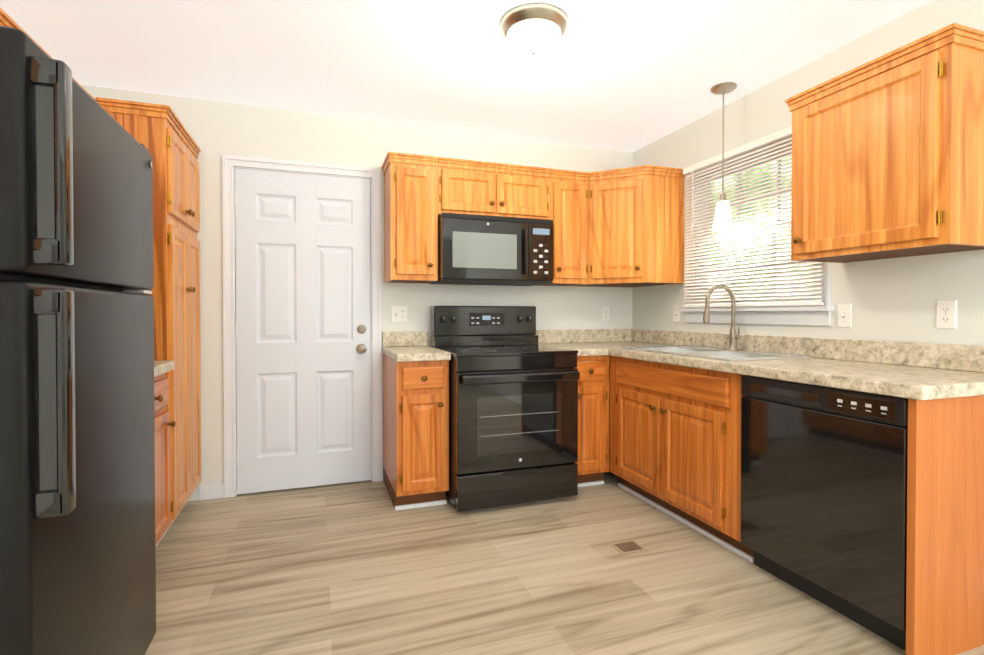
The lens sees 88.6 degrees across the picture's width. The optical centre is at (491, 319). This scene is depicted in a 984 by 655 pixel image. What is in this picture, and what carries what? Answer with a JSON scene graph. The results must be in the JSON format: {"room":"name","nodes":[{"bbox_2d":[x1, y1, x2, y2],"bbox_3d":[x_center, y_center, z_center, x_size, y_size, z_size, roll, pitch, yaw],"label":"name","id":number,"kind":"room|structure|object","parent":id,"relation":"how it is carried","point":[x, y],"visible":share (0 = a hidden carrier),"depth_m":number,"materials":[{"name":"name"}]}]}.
{"room":"kitchen","nodes":[
{"label":"kitchen","id":0,"kind":"room"},
{"bbox_2d":[81,85,632,500],"bbox_3d":[-0.646,-0.119,3.520,3.740,2.440,0.100,0,1,-19],"label":"wall","id":1,"kind":"structure","parent":0,"point":[216,130],"depth_m":3.35,"materials":[{"name":"white paint"}]},
{"bbox_2d":[199,483,223,499],"bbox_3d":[0.383,1.089,0.572,3.740,0.090,6.170,0,1,-19],"label":"baseboard","id":2,"kind":"structure","parent":1,"relation":"attached to","point":[211,491],"depth_m":3.09,"materials":[{"name":"white paint"}]},
{"bbox_2d":[222,155,381,497],"bbox_3d":[-1.214,0.048,3.293,0.960,2.114,0.080,0,1,-19],"label":"door frame","id":3,"kind":"structure","parent":1,"relation":"attached to","point":[230,164],"depth_m":3.16,"materials":[{"name":"white paint"}]},
{"bbox_2d":[235,168,370,493],"bbox_3d":[-1.200,0.078,3.254,0.820,2.031,0.111,0,1,-19],"label":"door","id":4,"kind":"structure","parent":1,"relation":"in","point":[303,352],"depth_m":3.26,"materials":[{"name":"white paint"}]},
{"bbox_2d":[391,306,407,322],"bbox_3d":[-0.635,-0.034,3.463,0.116,0.115,0.016,0,1,-19],"label":"outlet","id":5,"kind":"object","parent":1,"relation":"attached to","point":[399,314],"visible":1,"depth_m":3.46,"materials":[{"name":"white plastic"}]},
{"bbox_2d":[381,152,438,282],"bbox_3d":[-0.539,-0.638,3.302,0.320,0.785,0.368,0,1,-19],"label":"upper cabinet","id":6,"kind":"object","parent":1,"relation":"attached to","point":[410,218],"visible":1,"depth_m":3.17,"materials":[{"name":"brown wood"}]},
{"bbox_2d":[438,157,549,218],"bbox_3d":[-0.021,-0.853,3.480,0.776,0.360,0.368,0,1,-19],"label":"upper cabinet","id":7,"kind":"object","parent":1,"relation":"attached to","point":[473,187],"visible":0.92,"depth_m":3.33,"materials":[{"name":"brown wood"}]},
{"bbox_2d":[429,212,552,285],"bbox_3d":[-0.008,-0.456,3.446,0.766,0.428,0.445,0,1,-19],"label":"over-the-range microwave","id":8,"kind":"object","parent":7,"relation":"attached to","point":[491,250],"visible":1,"depth_m":3.26,"materials":[{"name":"black metal"}]},
{"bbox_2d":[534,168,589,285],"bbox_3d":[0.493,-0.642,3.661,0.310,0.785,0.368,0,1,-19],"label":"upper cabinet","id":9,"kind":"object","parent":1,"relation":"attached to","point":[568,202],"visible":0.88,"depth_m":3.52,"materials":[{"name":"brown wood"}]},
{"bbox_2d":[602,307,608,320],"bbox_3d":[0.901,-0.040,4.002,0.070,0.115,0.007,0,1,-19],"label":"outlet","id":10,"kind":"object","parent":1,"relation":"attached to","point":[605,313],"visible":1,"depth_m":4.00,"materials":[{"name":"white plastic"}]},
{"bbox_2d":[0,0,930,151],"bbox_3d":[0.383,-1.331,0.545,3.940,0.050,6.370,0,1,-19],"label":"ceiling","id":11,"kind":"structure","parent":0,"point":[627,75],"depth_m":2.54,"materials":[{"name":"white paint"}]},
{"bbox_2d":[500,3,567,59],"bbox_3d":[0.189,-1.244,2.262,0.304,0.162,0.304,0,1,-19],"label":"flush ceiling light","id":12,"kind":"object","parent":11,"relation":"attached to","point":[533,30],"visible":1,"depth_m":2.18,"materials":[{"name":"white glass"}]},
{"bbox_2d":[710,82,736,230],"bbox_3d":[1.332,-0.925,2.907,0.140,0.814,0.140,0,1,-19],"label":"light","id":13,"kind":"object","parent":11,"relation":"hanging from","point":[722,220],"visible":1,"depth_m":2.88,"materials":[{"name":"white glass"}]},
{"bbox_2d":[145,456,983,654],"bbox_3d":[0.383,1.159,0.573,3.940,0.050,6.370,0,1,-19],"label":"floor","id":14,"kind":"structure","parent":0,"point":[359,568],"depth_m":2.11,"materials":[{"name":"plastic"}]},
{"bbox_2d":[0,26,155,654],"bbox_3d":[-1.344,0.283,1.209,0.831,1.687,0.800,0,1,-19],"label":"refrigerator","id":15,"kind":"object","parent":14,"relation":"on","point":[77,505],"visible":1,"depth_m":1.10,"materials":[{"name":"black metal"}]},
{"bbox_2d":[95,97,200,545],"bbox_3d":[-1.955,0.044,2.645,0.690,2.136,0.691,0,1,-19],"label":"pantry cabinet","id":16,"kind":"object","parent":14,"relation":"on","point":[160,133],"visible":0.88,"depth_m":2.55,"materials":[{"name":"brown wood"}]},
{"bbox_2d":[154,372,175,543],"bbox_3d":[-1.720,0.686,1.972,0.688,0.867,0.784,0,1,-19],"label":"base cabinet","id":17,"kind":"object","parent":14,"relation":"on","point":[162,464],"visible":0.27,"depth_m":2.30,"materials":[{"name":"brown wood"}]},
{"bbox_2d":[154,360,174,376],"bbox_3d":[-1.725,0.176,1.964,0.672,0.146,0.784,0,1,-19],"label":"countertop","id":18,"kind":"structure","parent":17,"relation":"on","point":[162,367],"depth_m":2.29,"materials":[{"name":"stone"}]},
{"bbox_2d":[383,354,448,509],"bbox_3d":[-0.489,0.672,3.175,0.305,0.867,0.668,0,1,-19],"label":"base cabinet","id":19,"kind":"object","parent":14,"relation":"on","point":[415,434],"visible":1,"depth_m":2.90,"materials":[{"name":"brown wood"}]},
{"bbox_2d":[382,331,450,361],"bbox_3d":[-0.491,0.162,3.173,0.312,0.147,0.657,0,1,-19],"label":"countertop","id":20,"kind":"structure","parent":19,"relation":"on","point":[402,346],"depth_m":3.28,"materials":[{"name":"stone"}]},
{"bbox_2d":[430,306,579,510],"bbox_3d":[0.059,0.508,3.248,0.766,1.192,0.760,0,1,-19],"label":"electric range","id":21,"kind":"object","parent":14,"relation":"on","point":[513,411],"visible":1,"depth_m":2.96,"materials":[{"name":"black metal"}]},
{"bbox_2d":[575,355,608,486],"bbox_3d":[0.534,0.668,3.531,0.302,0.867,0.667,0,1,-19],"label":"base cabinet","id":22,"kind":"object","parent":14,"relation":"on","point":[593,424],"visible":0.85,"depth_m":3.26,"materials":[{"name":"brown wood"}]},
{"bbox_2d":[536,329,609,355],"bbox_3d":[0.515,0.158,3.511,0.264,0.147,0.679,0,1,-19],"label":"countertop","id":23,"kind":"structure","parent":22,"relation":"on","point":[588,342],"depth_m":3.83,"materials":[{"name":"stone"}]},
{"bbox_2d":[609,540,646,554],"bbox_3d":[0.664,1.110,2.459,0.140,0.005,0.120,0,1,-19],"label":"floor vent","id":24,"kind":"object","parent":14,"relation":"in","point":[627,547],"visible":1,"depth_m":2.45,"materials":[{"name":"beige metal"}]},
{"bbox_2d":[610,356,753,562],"bbox_3d":[1.212,0.676,2.887,0.647,0.868,1.093,0,1,-19],"label":"base cabinet","id":25,"kind":"object","parent":14,"relation":"on","point":[675,441],"visible":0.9,"depth_m":2.64,"materials":[{"name":"brown wood"}]},
{"bbox_2d":[610,329,983,399],"bbox_3d":[1.234,0.166,2.824,0.641,0.147,2.449,0,1,-19],"label":"countertop","id":26,"kind":"structure","parent":25,"relation":"on","point":[921,371],"depth_m":2.17,"materials":[{"name":"stone"}]},
{"bbox_2d":[621,345,812,360],"bbox_3d":[1.227,0.272,2.894,0.535,0.180,0.900,0,1,-19],"label":"stainless steel sink","id":27,"kind":"object","parent":26,"relation":"in","point":[722,354],"visible":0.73,"depth_m":2.87,"materials":[{"name":"white metal"}]},
{"bbox_2d":[703,284,739,350],"bbox_3d":[1.337,-0.010,2.909,0.244,0.388,0.109,0,1,-19],"label":"faucet","id":28,"kind":"object","parent":26,"relation":"on","point":[734,335],"visible":1,"depth_m":2.94,"materials":[{"name":"silver metal"}]},
{"bbox_2d":[741,375,907,650],"bbox_3d":[1.504,0.686,2.050,0.590,0.862,0.670,0,1,-19],"label":"dishwasher","id":29,"kind":"object","parent":14,"relation":"on","point":[823,494],"visible":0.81,"depth_m":1.88,"materials":[{"name":"black metal"}]},
{"bbox_2d":[906,395,983,654],"bbox_3d":[1.636,0.688,1.723,0.609,0.866,0.026,0,1,-19],"label":"cabinet end panel","id":30,"kind":"object","parent":14,"relation":"on","point":[945,549],"visible":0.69,"depth_m":1.66,"materials":[{"name":"brown wood"}]},
{"bbox_2d":[632,0,983,345],"bbox_3d":[2.197,-0.093,1.189,0.100,2.440,6.370,0,1,-19],"label":"wall","id":31,"kind":"structure","parent":0,"point":[893,299],"depth_m":2.38,"materials":[{"name":"white paint"}]},
{"bbox_2d":[574,165,684,286],"bbox_3d":[0.962,-0.643,3.684,0.585,0.785,0.632,0,1,-19],"label":"upper cabinet","id":32,"kind":"object","parent":31,"relation":"attached to","point":[636,226],"visible":0.92,"depth_m":3.46,"materials":[{"name":"brown wood"}]},
{"bbox_2d":[673,306,679,321],"bbox_3d":[1.304,-0.035,3.580,0.016,0.115,0.070,0,1,-19],"label":"switch plate","id":33,"kind":"object","parent":31,"relation":"attached to","point":[676,313],"visible":1,"depth_m":3.58,"materials":[{"name":"white plastic"}]},
{"bbox_2d":[681,136,833,325],"bbox_3d":[1.543,-0.502,2.996,0.145,1.061,1.054,0,1,-19],"label":"window","id":34,"kind":"structure","parent":31,"relation":"in","point":[815,315],"depth_m":2.95,"materials":[{"name":"white paint"}]},
{"bbox_2d":[683,126,823,306],"bbox_3d":[1.474,-0.545,2.971,0.051,0.942,0.990,0,1,-19],"label":"window blinds","id":35,"kind":"object","parent":34,"relation":"attached to","point":[791,296],"visible":0.79,"depth_m":2.93,"materials":[{"name":"white plastic"}]},
{"bbox_2d":[837,304,851,327],"bbox_3d":[1.700,-0.017,2.442,0.016,0.115,0.070,0,1,-19],"label":"switch plate","id":36,"kind":"object","parent":31,"relation":"attached to","point":[844,315],"visible":1,"depth_m":2.44,"materials":[{"name":"white plastic"}]},
{"bbox_2d":[785,23,983,262],"bbox_3d":[1.625,-0.642,2.094,0.376,0.750,0.661,0,1,-19],"label":"upper cabinet","id":37,"kind":"object","parent":31,"relation":"attached to","point":[887,155],"visible":1,"depth_m":1.92,"materials":[{"name":"brown wood"}]},
{"bbox_2d":[936,300,956,328],"bbox_3d":[1.842,-0.018,2.046,0.007,0.115,0.070,0,1,-19],"label":"electrical outlet plate","id":38,"kind":"object","parent":31,"relation":"attached to","point":[946,314],"visible":1,"depth_m":2.04,"materials":[{"name":"white plastic"}]},
{"bbox_3d":[-1.430,-0.079,-0.072,0.100,2.440,6.370,0,1,-19],"label":"wall","id":39,"kind":"structure","parent":0,"visible":0},
{"bbox_2d":[0,7,5,20],"bbox_3d":[-1.608,-0.812,1.170,0.382,0.390,0.947,0,1,-19],"label":"upper cabinet","id":40,"kind":"object","parent":39,"relation":"attached to","point":[2,13],"visible":0.21,"depth_m":1.65,"materials":[{"name":"brown wood"}]},
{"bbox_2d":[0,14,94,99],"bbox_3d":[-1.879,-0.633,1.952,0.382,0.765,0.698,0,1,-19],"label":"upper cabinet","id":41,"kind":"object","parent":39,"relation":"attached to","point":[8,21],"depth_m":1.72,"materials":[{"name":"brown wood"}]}
]}

